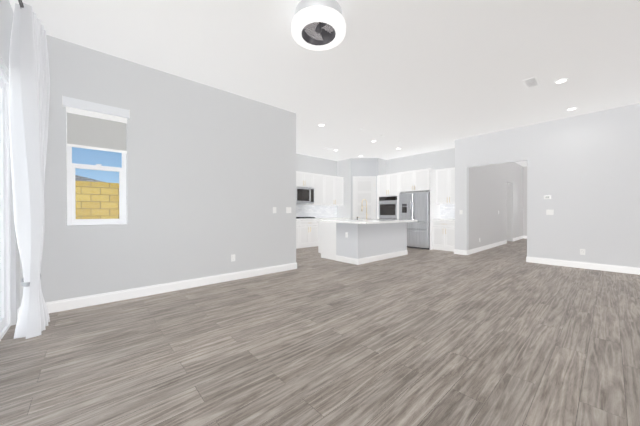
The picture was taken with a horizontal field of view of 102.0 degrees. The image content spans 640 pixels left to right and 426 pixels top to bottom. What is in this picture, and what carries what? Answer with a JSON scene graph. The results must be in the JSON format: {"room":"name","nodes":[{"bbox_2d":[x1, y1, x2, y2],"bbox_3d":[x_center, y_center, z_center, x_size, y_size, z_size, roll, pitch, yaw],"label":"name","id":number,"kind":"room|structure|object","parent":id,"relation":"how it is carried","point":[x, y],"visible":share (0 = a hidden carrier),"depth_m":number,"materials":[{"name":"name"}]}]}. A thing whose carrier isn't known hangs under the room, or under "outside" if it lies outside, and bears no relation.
{"room":"empty living room","nodes":[
{"label":"empty living room","id":0,"kind":"room"},
{"bbox_2d":[0,0,19,325],"bbox_3d":[-0.316,-0.420,-0.619,0.200,3.100,8.859,0,0,-42],"label":"wall","id":1,"kind":"structure","parent":0,"point":[6,16],"depth_m":2.58,"materials":[{"name":"grey paint"}]},
{"bbox_2d":[0,65,10,340],"bbox_3d":[-2.015,-0.099,1.311,0.135,2.434,3.294,0,0,-42],"label":"window","id":2,"kind":"structure","parent":1,"relation":"in","point":[5,267],"depth_m":2.48,"materials":[{"name":"white plastic"}]},
{"bbox_2d":[9,0,49,338],"bbox_3d":[-1.796,-0.385,1.378,0.249,2.988,3.810,0,0,-42],"label":"curtain","id":3,"kind":"object","parent":1,"relation":"attached to","point":[29,86],"visible":1,"depth_m":2.35,"materials":[{"name":"white fabric"}]},
{"bbox_2d":[20,35,295,305],"bbox_3d":[-1.976,-0.441,3.972,3.840,3.100,0.200,0,0,-42],"label":"wall","id":4,"kind":"structure","parent":0,"point":[210,177],"depth_m":3.69,"materials":[{"name":"grey paint"}]},
{"bbox_2d":[62,95,129,165],"bbox_3d":[-2.687,-0.731,3.142,0.609,1.187,0.085,0,0,-42],"label":"window shade","id":5,"kind":"object","parent":4,"relation":"attached to","point":[94,126],"visible":1,"depth_m":3.12,"materials":[{"name":"white fabric"}]},
{"bbox_2d":[67,146,125,224],"bbox_3d":[-2.800,-0.558,3.273,0.566,1.396,0.095,0,0,-42],"label":"window","id":6,"kind":"structure","parent":4,"relation":"in","point":[71,207],"depth_m":3.22,"materials":[{"name":"white plastic"}]},
{"bbox_2d":[18,262,296,314],"bbox_3d":[-1.816,1.046,3.961,3.654,0.125,0.040,0,0,-42],"label":"baseboard","id":7,"kind":"structure","parent":4,"relation":"attached to","point":[74,303],"depth_m":3.56,"materials":[{"name":"white wood"}]},
{"bbox_2d":[286,207,290,212],"bbox_3d":[-0.608,-0.066,5.054,0.120,0.115,0.010,0,0,-42],"label":"switch plate","id":8,"kind":"object","parent":4,"relation":"attached to","point":[288,209],"depth_m":5.04,"materials":[{"name":"white plastic"}]},
{"bbox_2d":[296,154,336,205],"bbox_3d":[-0.453,-0.465,9.099,5.540,3.100,0.140,0,0,-42],"label":"wall","id":9,"kind":"structure","parent":0,"point":[309,164],"depth_m":9.26,"materials":[{"name":"grey paint"}]},
{"bbox_2d":[296,171,311,182],"bbox_3d":[-0.643,-1.117,8.603,0.760,0.490,0.336,0,0,-42],"label":"upper cabinet","id":10,"kind":"object","parent":9,"relation":"attached to","point":[301,177],"depth_m":8.47,"materials":[{"name":"white wood"}]},
{"bbox_2d":[296,183,315,202],"bbox_3d":[-0.601,-0.632,8.558,0.754,0.600,0.462,0,0,-42],"label":"microwave","id":11,"kind":"object","parent":9,"relation":"attached to","point":[305,192],"depth_m":8.44,"materials":[{"name":"silver"}]},
{"bbox_2d":[304,173,327,205],"bbox_3d":[-0.138,-0.829,9.055,0.595,1.070,0.336,0,0,-42],"label":"upper cabinet","id":12,"kind":"object","parent":9,"relation":"attached to","point":[318,189],"depth_m":9.00,"materials":[{"name":"white wood"}]},
{"bbox_2d":[328,175,342,205],"bbox_3d":[0.383,-0.832,9.521,1.042,1.070,0.336,0,0,-42],"label":"upper cabinet","id":13,"kind":"object","parent":9,"relation":"attached to","point":[335,183],"depth_m":9.47,"materials":[{"name":"white wood"}]},
{"bbox_2d":[0,238,639,425],"bbox_3d":[4.258,1.152,5.376,15.000,0.100,12.100,0,0,-42],"label":"floor","id":14,"kind":"structure","parent":0,"point":[506,334],"depth_m":2.10,"materials":[{"name":"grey wood"}]},
{"bbox_2d":[296,221,299,248],"bbox_3d":[-1.161,0.648,7.962,0.997,0.884,0.616,0,0,-42],"label":"base cabinet","id":15,"kind":"object","parent":14,"relation":"on","point":[297,222],"depth_m":7.99,"materials":[{"name":"white wood"}]},
{"bbox_2d":[300,221,318,247],"bbox_3d":[-0.550,0.646,8.507,0.880,0.884,0.616,0,0,-42],"label":"base cabinet","id":16,"kind":"object","parent":14,"relation":"on","point":[308,229],"depth_m":8.28,"materials":[{"name":"white wood"}]},
{"bbox_2d":[296,217,347,220],"bbox_3d":[-0.642,0.183,8.412,4.054,0.041,0.632,0,0,-42],"label":"countertop","id":17,"kind":"structure","parent":16,"relation":"on","point":[297,218],"depth_m":8.56,"materials":[{"name":"white stone"}]},
{"bbox_2d":[318,223,407,264],"bbox_3d":[1.142,0.654,6.731,2.048,0.884,1.303,0,0,-42],"label":"kitchen island","id":18,"kind":"object","parent":14,"relation":"on","point":[357,241],"depth_m":6.06,"materials":[{"name":"grey paint"}]},
{"bbox_2d":[316,219,415,222],"bbox_3d":[1.224,0.191,6.638,2.110,0.040,1.590,0,0,-42],"label":"island countertop","id":19,"kind":"structure","parent":18,"relation":"on","point":[351,220],"depth_m":6.41,"materials":[{"name":"white stone"}]},
{"bbox_2d":[357,199,368,219],"bbox_3d":[1.212,-0.124,7.324,0.462,0.586,0.108,0,0,-42],"label":"faucet","id":20,"kind":"object","parent":19,"relation":"on","point":[363,199],"depth_m":7.38,"materials":[{"name":"gold metal"}]},
{"bbox_2d":[377,173,404,219],"bbox_3d":[2.546,-0.140,9.202,0.644,2.450,0.896,0,0,-42],"label":"tall cabinet","id":21,"kind":"object","parent":14,"relation":"on","point":[387,193],"depth_m":8.96,"materials":[{"name":"white wood"}]},
{"bbox_2d":[399,191,429,249],"bbox_3d":[3.159,0.210,8.345,0.800,1.757,0.976,0,0,-42],"label":"refrigerator","id":22,"kind":"object","parent":14,"relation":"on","point":[414,206],"visible":0.81,"depth_m":8.03,"materials":[{"name":"grey metal"}]},
{"bbox_2d":[430,219,454,250],"bbox_3d":[3.860,0.650,7.755,0.616,0.884,0.775,0,0,-42],"label":"base cabinet","id":23,"kind":"object","parent":14,"relation":"on","point":[442,231],"depth_m":7.61,"materials":[{"name":"white wood"}]},
{"bbox_2d":[9,0,639,166],"bbox_3d":[4.258,-2.048,5.361,15.000,0.100,12.100,0,0,-42],"label":"ceiling","id":24,"kind":"structure","parent":0,"point":[415,77],"depth_m":3.32,"materials":[{"name":"white paint"}]},
{"bbox_2d":[291,0,345,50],"bbox_3d":[-0.015,-1.881,2.580,0.545,0.206,0.545,0,0,-42],"label":"fan light","id":25,"kind":"object","parent":24,"relation":"attached to","point":[322,12],"visible":0.94,"depth_m":2.44,"materials":[{"name":"white plastic"}]},
{"bbox_2d":[303,22,322,39],"bbox_3d":[-0.070,-1.842,2.583,0.191,0.045,0.310,0,0,3],"label":"blade","id":26,"kind":"object","parent":25,"relation":"attached to","point":[310,31],"depth_m":2.64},
{"bbox_2d":[323,24,333,32],"bbox_3d":[0.094,-1.842,2.571,0.159,0.045,0.151,0,0,-42],"label":"blade","id":27,"kind":"object","parent":25,"relation":"attached to","point":[327,27],"depth_m":2.59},
{"bbox_2d":[522,76,539,88],"bbox_3d":[3.207,-1.985,3.941,0.360,0.012,0.160,0,0,-42],"label":"ceiling vent","id":28,"kind":"object","parent":24,"relation":"in","point":[531,82],"visible":0.94,"depth_m":3.92,"materials":[{"name":"white metal"}]},
{"bbox_2d":[554,78,568,83],"bbox_3d":[3.622,-1.986,3.896,0.170,0.008,0.170,0,0,-42],"label":"recessed light","id":29,"kind":"object","parent":24,"relation":"in","point":[560,81],"visible":1,"depth_m":3.89,"materials":[{"name":"white plastic"}]},
{"bbox_2d":[337,158,350,219],"bbox_3d":[0.935,-0.468,9.774,0.110,3.100,0.699,0,0,-42],"label":"wall","id":30,"kind":"structure","parent":0,"point":[344,172],"depth_m":9.67,"materials":[{"name":"grey paint"}]},
{"bbox_2d":[351,158,377,218],"bbox_3d":[1.624,-0.467,9.504,0.990,3.100,0.110,0,0,3],"label":"wall","id":31,"kind":"structure","parent":0,"point":[364,166],"depth_m":9.45,"materials":[{"name":"grey paint"}]},
{"bbox_2d":[353,176,375,218],"bbox_3d":[1.576,-0.136,9.482,0.953,2.440,0.158,0,0,3],"label":"door","id":32,"kind":"structure","parent":31,"relation":"attached to","point":[364,187],"depth_m":9.46,"materials":[{"name":"white wood"}]},
{"bbox_2d":[378,158,385,174],"bbox_3d":[2.264,-0.467,9.628,0.499,3.100,0.110,0,0,-42],"label":"wall","id":33,"kind":"structure","parent":0,"point":[381,166],"depth_m":9.55,"materials":[{"name":"grey paint"}]},
{"bbox_2d":[386,148,454,173],"bbox_3d":[3.006,-0.466,9.278,0.140,3.100,4.198,0,0,-42],"label":"wall","id":34,"kind":"structure","parent":0,"point":[441,159],"depth_m":8.66,"materials":[{"name":"grey paint"}]},
{"bbox_2d":[397,168,436,192],"bbox_3d":[3.218,-1.036,8.391,0.716,0.650,1.000,0,0,-42],"label":"upper cabinet","id":35,"kind":"object","parent":34,"relation":"attached to","point":[425,179],"depth_m":8.07,"materials":[{"name":"white wood"}]},
{"bbox_2d":[437,167,454,202],"bbox_3d":[3.964,-0.824,7.842,0.336,1.070,0.775,0,0,-42],"label":"upper cabinet","id":36,"kind":"object","parent":34,"relation":"attached to","point":[438,185],"depth_m":7.79,"materials":[{"name":"white wood"}]},
{"bbox_2d":[469,162,522,249],"bbox_3d":[5.822,-0.467,9.714,6.479,3.100,1.700,0,0,-42],"label":"wall","id":37,"kind":"structure","parent":0,"point":[494,189],"depth_m":8.53,"materials":[{"name":"grey paint"}]},
{"bbox_2d":[466,240,506,254],"bbox_3d":[5.328,1.027,8.131,3.934,0.125,0.014,0,0,-42],"label":"baseboard","id":38,"kind":"structure","parent":37,"relation":"attached to","point":[471,251],"depth_m":7.77,"materials":[{"name":"white wood"}]},
{"bbox_2d":[513,236,523,240],"bbox_3d":[8.138,1.016,10.639,1.800,0.125,0.014,0,0,-42],"label":"baseboard","id":39,"kind":"structure","parent":37,"relation":"attached to","point":[520,237],"depth_m":10.63,"materials":[{"name":"white wood"}]},
{"bbox_2d":[523,167,526,235],"bbox_3d":[9.276,-0.472,10.814,0.140,3.100,1.540,0,0,-42],"label":"wall","id":40,"kind":"structure","parent":0,"point":[524,201],"depth_m":11.19,"materials":[{"name":"grey paint"}]},
{"bbox_2d":[455,103,639,267],"bbox_3d":[6.216,-0.443,4.301,0.140,3.100,7.500,0,0,-42],"label":"wall","id":41,"kind":"structure","parent":0,"point":[583,170],"depth_m":5.31,"materials":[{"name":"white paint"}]},
{"bbox_2d":[546,210,553,214],"bbox_3d":[4.961,-0.029,5.596,0.009,0.115,0.120,0,0,-42],"label":"switch plate","id":42,"kind":"object","parent":41,"relation":"attached to","point":[548,212],"depth_m":5.59,"materials":[{"name":"white plastic"}]},
{"bbox_2d":[580,249,584,254],"bbox_3d":[5.294,0.773,5.227,0.009,0.115,0.075,0,0,-42],"label":"electrical outlet plate","id":43,"kind":"object","parent":41,"relation":"attached to","point":[582,251],"depth_m":5.23,"materials":[{"name":"white plastic"}]},
{"bbox_2d":[527,257,639,274],"bbox_3d":[6.668,1.048,3.686,0.014,0.125,5.910,0,0,-42],"label":"baseboard","id":44,"kind":"structure","parent":41,"relation":"attached to","point":[603,267],"depth_m":5.18,"materials":[{"name":"white wood"}]},
{"label":"outside","id":45,"kind":"structure","parent":0,"visible":0},
{"bbox_3d":[-13.679,1.324,-12.447,42.900,0.040,80.000,0,0,-42],"label":"ground","id":46,"kind":"structure","parent":45,"visible":0},
{"bbox_2d":[75,181,118,218],"bbox_3d":[-3.407,0.207,-4.474,16.850,2.120,22.220,0,0,-42],"label":"fence","id":47,"kind":"object","parent":46,"relation":"on","point":[89,208],"depth_m":7.44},
{"bbox_3d":[-16.194,0.150,8.159,14.600,2.120,5.900,0,0,-42],"label":"neighbouring house","id":48,"kind":"object","parent":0,"visible":0},
{"bbox_2d":[75,175,102,181],"bbox_3d":[-15.817,-1.400,8.059,16.040,1.020,6.540,0,0,-42],"label":"roof","id":49,"kind":"structure","parent":48,"relation":"on","point":[78,178],"depth_m":10.91,"materials":[{"name":"grey tile"}]}
]}

